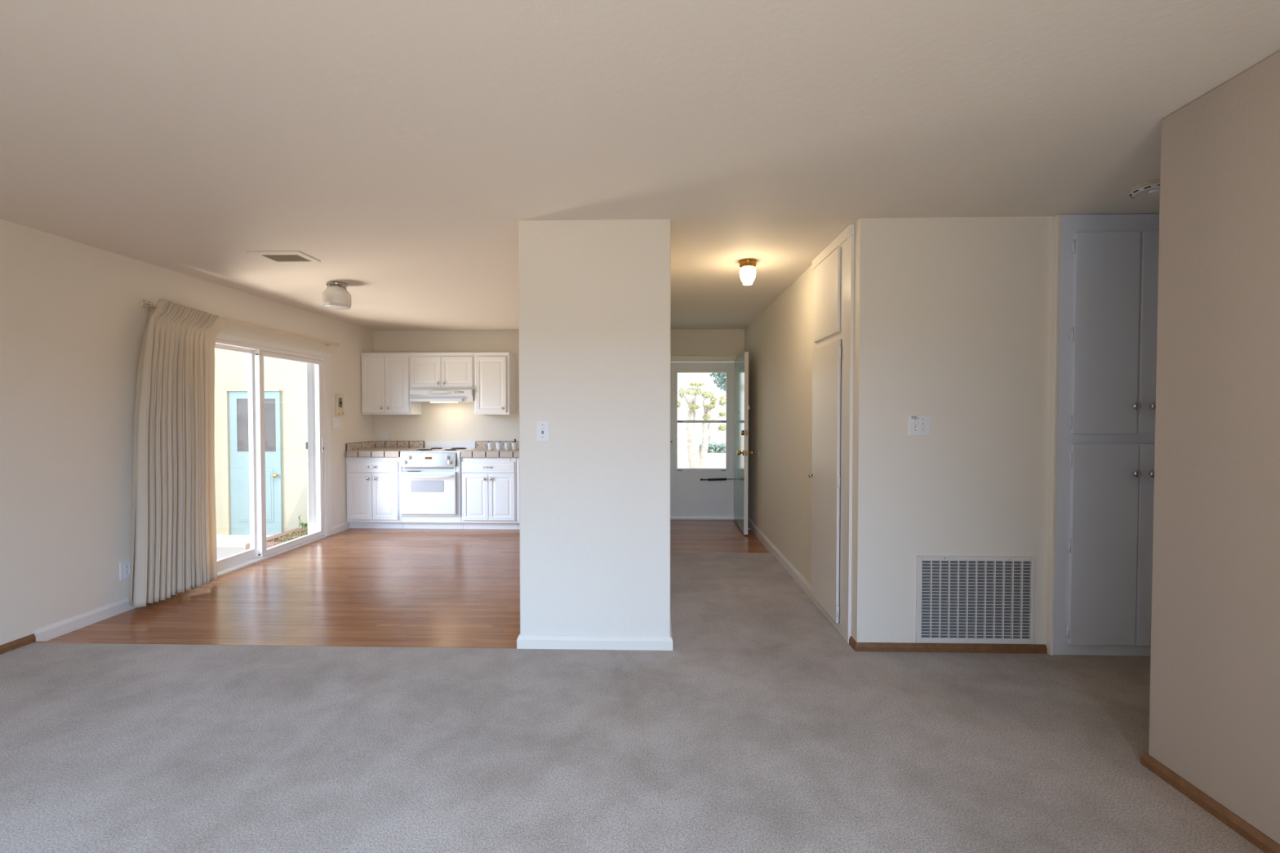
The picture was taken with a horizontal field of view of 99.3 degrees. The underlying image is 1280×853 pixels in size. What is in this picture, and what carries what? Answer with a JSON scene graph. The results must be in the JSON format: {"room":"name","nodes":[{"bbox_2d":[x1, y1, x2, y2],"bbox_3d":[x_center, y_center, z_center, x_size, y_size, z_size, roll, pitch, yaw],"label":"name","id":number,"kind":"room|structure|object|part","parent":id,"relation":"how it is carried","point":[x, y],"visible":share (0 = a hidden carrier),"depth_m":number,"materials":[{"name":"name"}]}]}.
{"room":"empty living room","nodes":[
{"label":"empty living room","id":0,"kind":"room"},
{"bbox_2d":[0,218,374,645],"bbox_3d":[-3.655,0.122,3.208,0.140,2.580,8.110,0,1,2],"label":"wall","id":1,"kind":"structure","parent":0,"point":[73,322],"depth_m":3.46,"materials":[{"name":"beige paint"}]},
{"bbox_2d":[0,634,35,654],"bbox_3d":[-3.631,1.289,1.271,0.014,0.047,3.890,0,1,2],"label":"wood strip","id":2,"kind":"object","parent":1,"relation":"attached to","point":[24,641],"visible":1,"depth_m":3.12,"materials":[{"name":"brown wood"}]},
{"bbox_2d":[34,595,136,641],"bbox_3d":[-3.565,1.239,3.707,0.014,0.085,0.975,0,1,2],"label":"baseboard","id":3,"kind":"structure","parent":1,"relation":"attached to","point":[52,631],"depth_m":3.48,"materials":[{"name":"white paint"}]},
{"bbox_2d":[119,558,134,580],"bbox_3d":[-3.565,0.995,3.791,0.008,0.125,0.115,0,1,2],"label":"outlet plate","id":4,"kind":"object","parent":1,"relation":"attached to","point":[125,566],"visible":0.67,"depth_m":3.77,"materials":[{"name":"white plastic"}]},
{"bbox_2d":[140,299,339,346],"bbox_3d":[-3.494,-0.904,5.041,0.080,0.055,2.325,0,1,2],"label":"curtain rod","id":5,"kind":"object","parent":1,"relation":"attached to","point":[144,304],"visible":0.79,"depth_m":4.98,"materials":[{"name":"beige metal"}]},
{"bbox_2d":[128,299,227,608],"bbox_3d":[-3.464,0.169,4.103,0.180,2.164,0.858,0,1,0],"label":"curtain","id":6,"kind":"object","parent":5,"relation":"hanging from","point":[174,517],"visible":1,"depth_m":3.99,"materials":[{"name":"beige fabric"}]},
{"bbox_3d":[-3.464,-0.904,5.085,0.022,0.028,2.235,0,1,2],"label":"rail","id":7,"kind":"part","parent":5,"relation":"part of","materials":[{"name":"beige metal"}]},
{"bbox_2d":[214,332,332,577],"bbox_3d":[-3.593,0.225,5.164,0.163,2.059,1.982,0,1,2],"label":"door","id":8,"kind":"structure","parent":1,"relation":"in","point":[317,364],"depth_m":5.40,"materials":[{"name":"white paint"}]},
{"bbox_3d":[-3.638,0.266,4.702,0.046,1.942,0.850,0,1,2],"label":"fixed panel","id":9,"kind":"part","parent":8,"relation":"part of","materials":[{"name":"clear glass"}]},
{"bbox_3d":[-3.556,0.248,5.569,0.046,1.942,0.960,0,1,2],"label":"sliding panel","id":10,"kind":"part","parent":8,"relation":"part of","materials":[{"name":"clear glass"}]},
{"bbox_3d":[-3.512,0.213,6.020,0.018,0.160,0.025,0,1,2],"label":"handle","id":11,"kind":"part","parent":8,"relation":"part of","materials":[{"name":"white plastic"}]},
{"bbox_2d":[332,417,339,427],"bbox_3d":[-3.495,-0.044,6.266,0.015,0.122,0.138,0,1,2],"label":"switch plate","id":12,"kind":"object","parent":1,"relation":"attached to","point":[335,420],"visible":1,"depth_m":6.25,"materials":[{"name":"white plastic"}]},
{"bbox_2d":[335,393,343,415],"bbox_3d":[-3.485,-0.257,6.329,0.031,0.250,0.138,0,1,2],"label":"intercom panel","id":13,"kind":"object","parent":1,"relation":"attached to","point":[339,397],"visible":1,"depth_m":6.31,"materials":[{"name":"beige plastic"}]},
{"bbox_2d":[332,522,350,534],"bbox_3d":[-3.494,1.183,6.353,0.014,0.085,0.360,0,1,2],"label":"baseboard","id":14,"kind":"structure","parent":1,"relation":"attached to","point":[345,526],"depth_m":6.34,"materials":[{"name":"white paint"}]},
{"bbox_2d":[47,520,769,646],"bbox_3d":[-1.191,1.310,5.180,4.960,0.120,4.085,0,1,2],"label":"floor","id":15,"kind":"structure","parent":0,"point":[351,586],"depth_m":4.10,"materials":[{"name":"brown wood"}]},
{"bbox_2d":[32,640,516,648],"bbox_3d":[-2.138,1.283,3.179,2.865,0.020,0.060,0,1,2],"label":"threshold strip","id":16,"kind":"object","parent":15,"relation":"on","point":[37,642],"depth_m":3.18,"materials":[{"name":"brown wood"}]},
{"bbox_2d":[346,457,403,528],"bbox_3d":[-3.157,0.786,6.771,0.653,0.862,0.709,0,1,2],"label":"base cabinet","id":17,"kind":"object","parent":15,"relation":"on","point":[372,483],"visible":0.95,"depth_m":6.45,"materials":[{"name":"white paint"}]},
{"bbox_3d":[-3.327,0.832,6.462,0.300,0.553,0.019,0,1,2],"label":"door","id":18,"kind":"part","parent":17,"relation":"part of","materials":[{"name":"white paint"}]},
{"bbox_3d":[-3.167,0.480,6.450,0.600,0.128,0.019,0,1,2],"label":"drawer","id":19,"kind":"part","parent":17,"relation":"part of","materials":[{"name":"white paint"}]},
{"bbox_2d":[346,447,419,457],"bbox_3d":[-3.147,0.319,6.774,0.638,0.071,0.704,0,1,2],"label":"countertop","id":20,"kind":"structure","parent":17,"relation":"on","point":[377,451],"depth_m":6.43,"materials":[{"name":"tile"}]},
{"bbox_2d":[345,440,424,451],"bbox_3d":[-3.159,0.244,6.789,0.657,0.095,0.669,0,1,2],"label":"tiled splash","id":21,"kind":"object","parent":20,"relation":"on","point":[404,444],"visible":0.96,"depth_m":7.10,"materials":[{"name":"brown tile"}]},
{"bbox_3d":[-3.020,0.832,6.453,0.302,0.553,0.019,0,1,2],"label":"door","id":22,"kind":"part","parent":17,"relation":"part of","materials":[{"name":"white paint"}]},
{"bbox_2d":[400,447,475,528],"bbox_3d":[-2.467,0.746,6.719,0.722,0.944,0.774,0,1,2],"label":"range","id":23,"kind":"object","parent":15,"relation":"on","point":[430,478],"visible":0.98,"depth_m":6.40,"materials":[{"name":"white paint"}]},
{"bbox_3d":[-2.492,0.588,6.362,0.618,0.037,0.064,0,1,2],"label":"handle","id":24,"kind":"part","parent":23,"relation":"part of","materials":[{"name":"white metal"}]},
{"bbox_3d":[-2.490,0.390,6.423,0.652,0.158,0.073,0,1,2],"label":"control panel","id":25,"kind":"part","parent":23,"relation":"part of","materials":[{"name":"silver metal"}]},
{"bbox_3d":[-2.486,0.381,6.404,0.215,0.077,0.024,0,1,2],"label":"clock panel","id":26,"kind":"part","parent":23,"relation":"part of","materials":[{"name":"white plastic"}]},
{"bbox_3d":[-2.492,0.495,6.437,0.626,0.047,0.028,0,1,2],"label":"vent panel","id":27,"kind":"part","parent":23,"relation":"part of","materials":[{"name":"white metal"}]},
{"bbox_3d":[-2.492,0.783,6.418,0.652,0.502,0.050,0,1,2],"label":"oven door","id":28,"kind":"part","parent":23,"relation":"part of","materials":[{"name":"white metal"}]},
{"bbox_3d":[-2.477,0.685,6.444,0.716,0.753,0.042,0,1,2],"label":"frame","id":29,"kind":"part","parent":23,"relation":"part of","materials":[{"name":"white metal"}]},
{"bbox_3d":[-2.468,1.132,6.784,0.716,0.170,0.660,0,1,2],"label":"panel","id":30,"kind":"part","parent":23,"relation":"part of","materials":[{"name":"white paint"}]},
{"bbox_2d":[400,448,475,453],"bbox_3d":[-2.464,0.295,6.747,0.718,0.019,0.660,0,1,2],"label":"cooktop","id":31,"kind":"object","parent":23,"relation":"in","point":[421,450],"depth_m":6.47,"materials":[{"name":"white metal"}]},
{"bbox_2d":[461,457,517,528],"bbox_3d":[-1.779,0.787,6.734,0.656,0.862,0.709,0,1,2],"label":"base cabinet","id":32,"kind":"object","parent":15,"relation":"on","point":[488,484],"visible":0.95,"depth_m":6.41,"materials":[{"name":"white paint"}]},
{"bbox_3d":[-1.944,0.833,6.424,0.308,0.553,0.019,0,1,2],"label":"door","id":33,"kind":"part","parent":32,"relation":"part of","materials":[{"name":"white paint"}]},
{"bbox_3d":[-1.789,0.480,6.413,0.622,0.128,0.019,0,1,2],"label":"drawer","id":34,"kind":"part","parent":32,"relation":"part of","materials":[{"name":"white paint"}]},
{"bbox_2d":[460,448,519,457],"bbox_3d":[-1.436,0.320,6.727,1.334,0.071,0.704,0,1,2],"label":"countertop","id":35,"kind":"structure","parent":32,"relation":"on","point":[477,452],"depth_m":6.39,"materials":[{"name":"tile"}]},
{"bbox_2d":[487,442,493,450],"bbox_3d":[-1.818,0.242,6.628,0.078,0.090,0.098,0,1,-20],"label":"mug","id":36,"kind":"object","parent":35,"relation":"on","point":[491,445],"visible":1,"depth_m":6.59,"materials":[{"name":"white ceramic"}]},
{"bbox_2d":[495,442,502,450],"bbox_3d":[-1.716,0.242,6.625,0.078,0.090,0.098,0,1,-20],"label":"mug","id":37,"kind":"object","parent":35,"relation":"on","point":[499,445],"visible":1,"depth_m":6.59,"materials":[{"name":"white ceramic"}]},
{"bbox_2d":[504,442,510,450],"bbox_3d":[-1.615,0.242,6.622,0.078,0.090,0.098,0,1,-20],"label":"mug","id":38,"kind":"object","parent":35,"relation":"on","point":[507,445],"visible":1,"depth_m":6.59,"materials":[{"name":"white ceramic"}]},
{"bbox_2d":[511,442,518,450],"bbox_3d":[-1.524,0.242,6.620,0.078,0.090,0.098,0,1,-20],"label":"mug","id":39,"kind":"object","parent":35,"relation":"on","point":[514,445],"visible":1,"depth_m":6.58,"materials":[{"name":"white ceramic"}]},
{"bbox_3d":[-1.630,0.833,6.416,0.309,0.553,0.019,0,1,2],"label":"door","id":40,"kind":"part","parent":32,"relation":"part of","materials":[{"name":"white paint"}]},
{"bbox_2d":[516,457,519,528],"bbox_3d":[-1.109,0.787,6.717,0.678,0.862,0.707,0,1,2],"label":"filler panel","id":41,"kind":"object","parent":15,"relation":"on","point":[517,458],"visible":0.11,"depth_m":6.41,"materials":[{"name":"white paint"}]},
{"bbox_3d":[-1.284,0.833,6.406,0.312,0.553,0.019,0,1,2],"label":"door","id":42,"kind":"part","parent":41,"relation":"part of","materials":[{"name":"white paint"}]},
{"bbox_2d":[373,328,744,448],"bbox_3d":[-1.068,0.039,7.129,4.820,2.580,0.130,0,1,2],"label":"wall","id":43,"kind":"structure","parent":0,"point":[458,421],"depth_m":7.09,"materials":[{"name":"beige paint"}]},
{"bbox_2d":[381,431,386,439],"bbox_3d":[-3.350,0.115,7.123,0.082,0.115,0.008,0,1,2],"label":"outlet plate","id":44,"kind":"object","parent":43,"relation":"attached to","point":[384,433],"visible":1,"depth_m":7.12,"materials":[{"name":"white plastic"}]},
{"bbox_2d":[360,353,421,414],"bbox_3d":[-3.171,-0.534,6.929,0.622,0.762,0.354,0,1,2],"label":"upper cabinet","id":45,"kind":"object","parent":43,"relation":"attached to","point":[385,377],"visible":0.98,"depth_m":6.78,"materials":[{"name":"white paint"}]},
{"bbox_3d":[-3.326,-0.519,6.793,0.293,0.694,0.019,0,1,2],"label":"door","id":46,"kind":"part","parent":45,"relation":"part of","materials":[{"name":"white paint"}]},
{"bbox_3d":[-3.028,-0.519,6.785,0.296,0.694,0.019,0,1,2],"label":"door","id":47,"kind":"part","parent":45,"relation":"part of","materials":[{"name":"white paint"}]},
{"bbox_2d":[360,352,515,355],"bbox_3d":[-2.548,-0.919,6.924,1.869,0.008,0.316,0,1,2],"label":"board","id":48,"kind":"object","parent":45,"relation":"on","point":[361,353],"visible":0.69,"depth_m":6.76,"materials":[{"name":"white paint"}]},
{"bbox_2d":[408,389,474,403],"bbox_3d":[-2.459,-0.380,6.902,0.778,0.162,0.378,0,1,2],"label":"range hood","id":49,"kind":"object","parent":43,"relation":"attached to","point":[434,396],"visible":0.97,"depth_m":6.72,"materials":[{"name":"white metal"}]},
{"bbox_2d":[409,353,474,390],"bbox_3d":[-2.459,-0.690,6.907,0.798,0.448,0.354,0,1,2],"label":"upper cabinet","id":50,"kind":"object","parent":43,"relation":"attached to","point":[428,371],"visible":0.94,"depth_m":6.76,"materials":[{"name":"white paint"}]},
{"bbox_3d":[-2.666,-0.675,6.772,0.384,0.380,0.019,0,1,2],"label":"door","id":51,"kind":"part","parent":50,"relation":"part of","materials":[{"name":"white paint"}]},
{"bbox_3d":[-2.275,-0.675,6.762,0.390,0.380,0.019,0,1,2],"label":"door","id":52,"kind":"part","parent":50,"relation":"part of","materials":[{"name":"white paint"}]},
{"bbox_2d":[425,440,475,448],"bbox_3d":[-2.472,0.238,7.097,0.655,0.095,0.018,0,1,2],"label":"panel","id":53,"kind":"object","parent":43,"relation":"attached to","point":[428,444],"visible":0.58,"depth_m":7.09,"materials":[{"name":"white metal"}]},
{"bbox_2d":[474,353,515,414],"bbox_3d":[-1.838,-0.533,6.894,0.440,0.762,0.354,0,1,2],"label":"upper cabinet","id":54,"kind":"object","parent":43,"relation":"attached to","point":[495,374],"visible":1,"depth_m":6.75,"materials":[{"name":"white paint"}]},
{"bbox_3d":[-1.850,-0.518,6.753,0.380,0.694,0.019,0,1,2],"label":"door","id":55,"kind":"part","parent":54,"relation":"part of","materials":[{"name":"white paint"}]},
{"bbox_2d":[476,440,519,448],"bbox_3d":[-1.444,0.238,7.067,1.368,0.095,0.021,0,1,2],"label":"tiled splash","id":56,"kind":"object","parent":43,"relation":"attached to","point":[480,444],"visible":0.24,"depth_m":7.07,"materials":[{"name":"brown tile"}]},
{"bbox_2d":[670,355,737,519],"bbox_3d":[0.763,0.150,7.078,0.957,2.120,0.158,0,1,2],"label":"door","id":57,"kind":"structure","parent":43,"relation":"in","point":[695,494],"depth_m":7.09,"materials":[{"name":"white paint"}]},
{"bbox_3d":[0.802,-0.075,7.081,0.711,1.340,0.020,0,1,2],"label":"glazing frame","id":58,"kind":"part","parent":57,"relation":"part of","materials":[{"name":"white paint"}]},
{"bbox_2d":[733,351,753,534],"bbox_3d":[1.203,0.181,6.542,0.188,2.049,0.906,0,1,2],"label":"door","id":59,"kind":"structure","parent":57,"relation":"attached to","point":[741,452],"depth_m":6.30,"materials":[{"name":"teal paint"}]},
{"bbox_3d":[1.134,0.298,6.159,0.071,0.064,0.064,0,1,2],"label":"knob","id":60,"kind":"part","parent":59,"relation":"part of","materials":[{"name":"gold metal"}]},
{"bbox_2d":[518,218,671,636],"bbox_3d":[-0.204,0.071,5.133,0.865,2.600,4.075,0,1,2],"label":"wall","id":61,"kind":"structure","parent":0,"point":[594,295],"depth_m":3.09,"materials":[{"name":"beige paint"}]},
{"bbox_2d":[536,420,549,441],"bbox_3d":[-0.554,0.027,3.090,0.076,0.121,0.025,0,1,2],"label":"switch plate","id":62,"kind":"object","parent":61,"relation":"attached to","point":[542,426],"visible":1,"depth_m":3.10,"materials":[{"name":"white plastic"}]},
{"bbox_2d":[516,613,672,650],"bbox_3d":[-0.230,1.214,4.210,0.893,0.073,2.209,0,1,2],"label":"baseboard","id":63,"kind":"structure","parent":61,"relation":"attached to","point":[523,642],"depth_m":3.11,"materials":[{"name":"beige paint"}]},
{"bbox_2d":[0,552,1264,852],"bbox_3d":[-0.316,1.353,2.228,6.870,0.120,6.180,0,1,2],"label":"floor","id":64,"kind":"structure","parent":0,"point":[762,729],"depth_m":2.18,"materials":[{"name":"grey carpet"}]},
{"bbox_2d":[808,224,854,644],"bbox_3d":[1.213,0.046,3.532,0.066,2.438,0.752,0,1,2],"label":"closet","id":65,"kind":"object","parent":64,"relation":"on","point":[831,475],"visible":1,"depth_m":3.40,"materials":[{"name":"white paint"}]},
{"bbox_3d":[1.219,0.333,3.591,0.018,1.738,0.540,0,1,2],"label":"door","id":66,"kind":"part","parent":65,"relation":"part of","materials":[{"name":"white paint"}]},
{"bbox_3d":[1.220,-0.847,3.574,0.016,0.498,0.495,0,1,2],"label":"door","id":67,"kind":"part","parent":65,"relation":"part of","materials":[{"name":"white paint"}]},
{"bbox_3d":[1.230,-1.141,3.507,0.029,0.063,0.752,0,1,2],"label":"moulding","id":68,"kind":"part","parent":65,"relation":"part of","materials":[{"name":"white paint"}]},
{"bbox_2d":[1046,213,1159,656],"bbox_3d":[2.711,0.057,2.988,0.851,2.438,0.084,0,1,2],"label":"cupboard","id":69,"kind":"object","parent":64,"relation":"on","point":[1105,266],"visible":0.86,"depth_m":2.99,"materials":[{"name":"white paint"}]},
{"bbox_3d":[2.295,0.057,3.023,0.018,2.438,0.036,0,1,2],"label":"edge moulding","id":70,"kind":"part","parent":69,"relation":"part of","materials":[{"name":"beige paint"}]},
{"bbox_3d":[2.559,0.653,3.006,0.355,1.114,0.018,0,1,2],"label":"door","id":71,"kind":"part","parent":69,"relation":"part of","materials":[{"name":"white paint"}]},
{"bbox_3d":[2.550,-0.510,2.982,0.343,1.101,0.018,0,1,2],"label":"door","id":72,"kind":"part","parent":69,"relation":"part of","materials":[{"name":"white paint"}]},
{"bbox_3d":[2.720,-1.138,2.977,0.833,0.048,0.014,0,1,2],"label":"moulding","id":73,"kind":"part","parent":69,"relation":"part of","materials":[{"name":"white paint"}]},
{"bbox_3d":[2.699,-0.111,2.960,0.043,0.043,0.034,0,1,2],"label":"knob","id":74,"kind":"part","parent":69,"relation":"part of","materials":[{"name":"silver metal"}]},
{"bbox_3d":[2.709,0.257,2.968,0.043,0.043,0.034,0,1,2],"label":"knob","id":75,"kind":"part","parent":69,"relation":"part of","materials":[{"name":"silver metal"}]},
{"bbox_3d":[2.913,0.654,2.997,0.338,1.116,0.018,0,1,2],"label":"door","id":76,"kind":"part","parent":69,"relation":"part of","materials":[{"name":"white paint"}]},
{"bbox_3d":[2.908,-0.512,2.973,0.344,1.106,0.018,0,1,2],"label":"door","id":77,"kind":"part","parent":69,"relation":"part of","materials":[{"name":"white paint"}]},
{"bbox_3d":[2.795,0.259,2.966,0.043,0.042,0.034,0,1,2],"label":"knob","id":78,"kind":"part","parent":69,"relation":"part of","materials":[{"name":"silver metal"}]},
{"bbox_3d":[2.793,-0.111,2.958,0.043,0.043,0.034,0,1,2],"label":"knob","id":79,"kind":"part","parent":69,"relation":"part of","materials":[{"name":"silver metal"}]},
{"bbox_2d":[0,0,1279,330],"bbox_3d":[-0.221,-1.226,3.087,7.010,0.120,8.110,0,1,2],"label":"ceiling","id":80,"kind":"structure","parent":0,"point":[400,147],"depth_m":2.07,"materials":[{"name":"beige paint"}]},
{"bbox_2d":[245,250,320,262],"bbox_3d":[-2.463,-1.175,3.772,0.360,0.010,0.245,0,1,2],"label":"ceiling vent","id":81,"kind":"object","parent":80,"relation":"in","point":[269,255],"visible":1,"depth_m":3.75,"materials":[{"name":"white metal"}]},
{"bbox_2d":[322,281,351,310],"bbox_3d":[-2.537,-1.093,4.558,0.212,0.207,0.212,0,1,2],"label":"ceiling light","id":82,"kind":"object","parent":80,"relation":"attached to","point":[335,296],"visible":1,"depth_m":4.49,"materials":[{"name":"white glass"}]},
{"bbox_2d":[738,258,756,285],"bbox_3d":[0.771,-1.101,3.893,0.128,0.164,0.128,0,1,2],"label":"ceiling light","id":83,"kind":"object","parent":80,"relation":"attached to","point":[747,270],"visible":1,"depth_m":3.85,"materials":[{"name":"white glass"}]},
{"bbox_3d":[0.771,-1.078,3.894,0.110,0.118,0.110,0,1,-21],"label":"lamp shade","id":84,"kind":"part","parent":83,"relation":"part of","materials":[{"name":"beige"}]},
{"bbox_2d":[1129,178,1159,198],"bbox_3d":[2.457,-1.137,2.611,0.160,0.038,0.160,0,1,2],"label":"smoke detector","id":85,"kind":"object","parent":80,"relation":"attached to","point":[1152,188],"visible":0.71,"depth_m":2.60,"materials":[{"name":"beige plastic"}]},
{"bbox_2d":[744,217,887,642],"bbox_3d":[1.363,0.082,5.098,0.150,2.580,4.060,0,1,2],"label":"wall","id":86,"kind":"structure","parent":0,"point":[779,341],"depth_m":4.11,"materials":[{"name":"beige paint"}]},
{"bbox_2d":[747,516,811,599],"bbox_3d":[1.291,1.192,5.476,0.014,0.105,3.095,0,1,2],"label":"baseboard","id":87,"kind":"structure","parent":86,"relation":"attached to","point":[797,577],"depth_m":4.88,"materials":[{"name":"white paint"}]},
{"bbox_2d":[883,216,1053,645],"bbox_3d":[2.264,0.124,3.103,1.760,2.580,0.120,0,1,2],"label":"wall","id":88,"kind":"structure","parent":0,"point":[969,299],"depth_m":3.05,"materials":[{"name":"beige paint"}]},
{"bbox_2d":[907,415,929,435],"bbox_3d":[1.566,-0.005,3.046,0.119,0.114,0.026,0,1,2],"label":"switch plate","id":89,"kind":"object","parent":88,"relation":"attached to","point":[918,425],"visible":1,"depth_m":3.05,"materials":[{"name":"white plastic"}]},
{"bbox_2d":[848,635,1047,653],"bbox_3d":[1.752,1.250,3.118,1.064,0.047,0.102,0,1,2],"label":"wood strip","id":90,"kind":"object","parent":88,"relation":"attached to","point":[857,646],"visible":1,"depth_m":3.07,"materials":[{"name":"brown wood"}]},
{"bbox_2d":[915,555,1035,644],"bbox_3d":[1.888,0.975,3.062,0.654,0.493,0.019,0,1,2],"label":"air vent","id":91,"kind":"object","parent":88,"relation":"in","point":[960,599],"visible":1,"depth_m":3.06,"materials":[{"name":"white metal"}]},
{"bbox_2d":[1148,50,1279,844],"bbox_3d":[2.485,0.108,0.535,1.180,2.440,3.000,0,1,2],"label":"wall","id":92,"kind":"structure","parent":0,"point":[1215,695],"depth_m":1.80,"materials":[{"name":"beige paint"}]},
{"bbox_2d":[1140,753,1279,852],"bbox_3d":[2.480,1.303,0.618,1.194,0.047,2.914,0,1,2],"label":"wood strip","id":93,"kind":"object","parent":92,"relation":"attached to","point":[1262,842],"visible":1,"depth_m":1.82,"materials":[{"name":"brown wood"}]},
{"label":"outside","id":94,"kind":"structure","parent":0,"visible":0},
{"bbox_2d":[216,546,245,559],"bbox_3d":[-7.747,1.813,6.001,8.190,0.300,7.500,0,1,2],"label":"patio","id":95,"kind":"structure","parent":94,"point":[222,552],"depth_m":7.14,"materials":[{"name":"concrete"}]},
{"bbox_2d":[245,528,307,550],"bbox_3d":[-4.182,1.448,6.957,1.025,0.351,0.960,0,1,2],"label":"brick planter","id":96,"kind":"object","parent":95,"relation":"on","point":[273,540],"visible":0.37,"depth_m":6.76,"materials":[{"name":"brick"}]},
{"bbox_2d":[301,522,307,528],"bbox_3d":[-4.292,1.268,7.015,0.194,0.089,0.175,-1,1,-32],"label":"leaf plant","id":97,"kind":"object","parent":96,"relation":"on","point":[303,525],"visible":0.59,"depth_m":7.01,"materials":[{"name":"green plant"}]},
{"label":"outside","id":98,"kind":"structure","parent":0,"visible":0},
{"bbox_2d":[216,437,725,547],"bbox_3d":[0.135,1.684,5.035,60.000,0.300,70.000,0,1,2],"label":"yard","id":99,"kind":"structure","parent":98,"point":[231,540],"depth_m":7.38,"materials":[{"name":"white concrete"}]},
{"bbox_2d":[677,382,725,468],"bbox_3d":[1.333,0.224,12.128,1.754,2.444,0.536,0,1,2],"label":"pruned tree","id":100,"kind":"object","parent":99,"relation":"on","point":[696,460],"visible":0.78,"depth_m":12.05,"materials":[{"name":"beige plant"}]},
{"bbox_2d":[698,441,725,453],"bbox_3d":[6.143,0.943,23.865,7.128,0.573,0.978,0,1,2],"label":"clipped hedge","id":101,"kind":"object","parent":99,"relation":"on","point":[713,447],"visible":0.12,"depth_m":23.67,"materials":[{"name":"green plant"}]},
{"bbox_2d":[708,373,726,391],"bbox_3d":[4.232,-1.417,24.856,2.531,5.279,2.093,0,1,2],"label":"street tree","id":102,"kind":"object","parent":99,"relation":"on","point":[721,378],"visible":0.07,"depth_m":24.66,"materials":[{"name":"green plant"}]},
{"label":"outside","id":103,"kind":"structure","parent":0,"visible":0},
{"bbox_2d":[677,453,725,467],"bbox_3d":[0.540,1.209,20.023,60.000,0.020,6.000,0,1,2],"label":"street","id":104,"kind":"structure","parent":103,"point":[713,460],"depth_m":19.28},
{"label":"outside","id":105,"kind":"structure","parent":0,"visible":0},
{"bbox_2d":[214,348,307,533],"bbox_3d":[-6.453,-0.270,7.573,5.690,3.900,0.200,0,1,2],"label":"wall","id":106,"kind":"structure","parent":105,"point":[287,376],"depth_m":7.44,"materials":[{"name":"beige paint"}]},
{"bbox_2d":[221,390,283,535],"bbox_3d":[-5.287,0.564,7.400,0.802,2.120,0.107,0,1,2],"label":"door","id":107,"kind":"structure","parent":106,"relation":"in","point":[234,403],"depth_m":7.42,"materials":[{"name":"blue paint"}]},
{"bbox_3d":[-5.223,-0.017,7.420,0.537,0.720,0.010,0,1,2],"label":"pane","id":108,"kind":"part","parent":107,"relation":"part of","materials":[{"name":"clear glass"}]}
]}

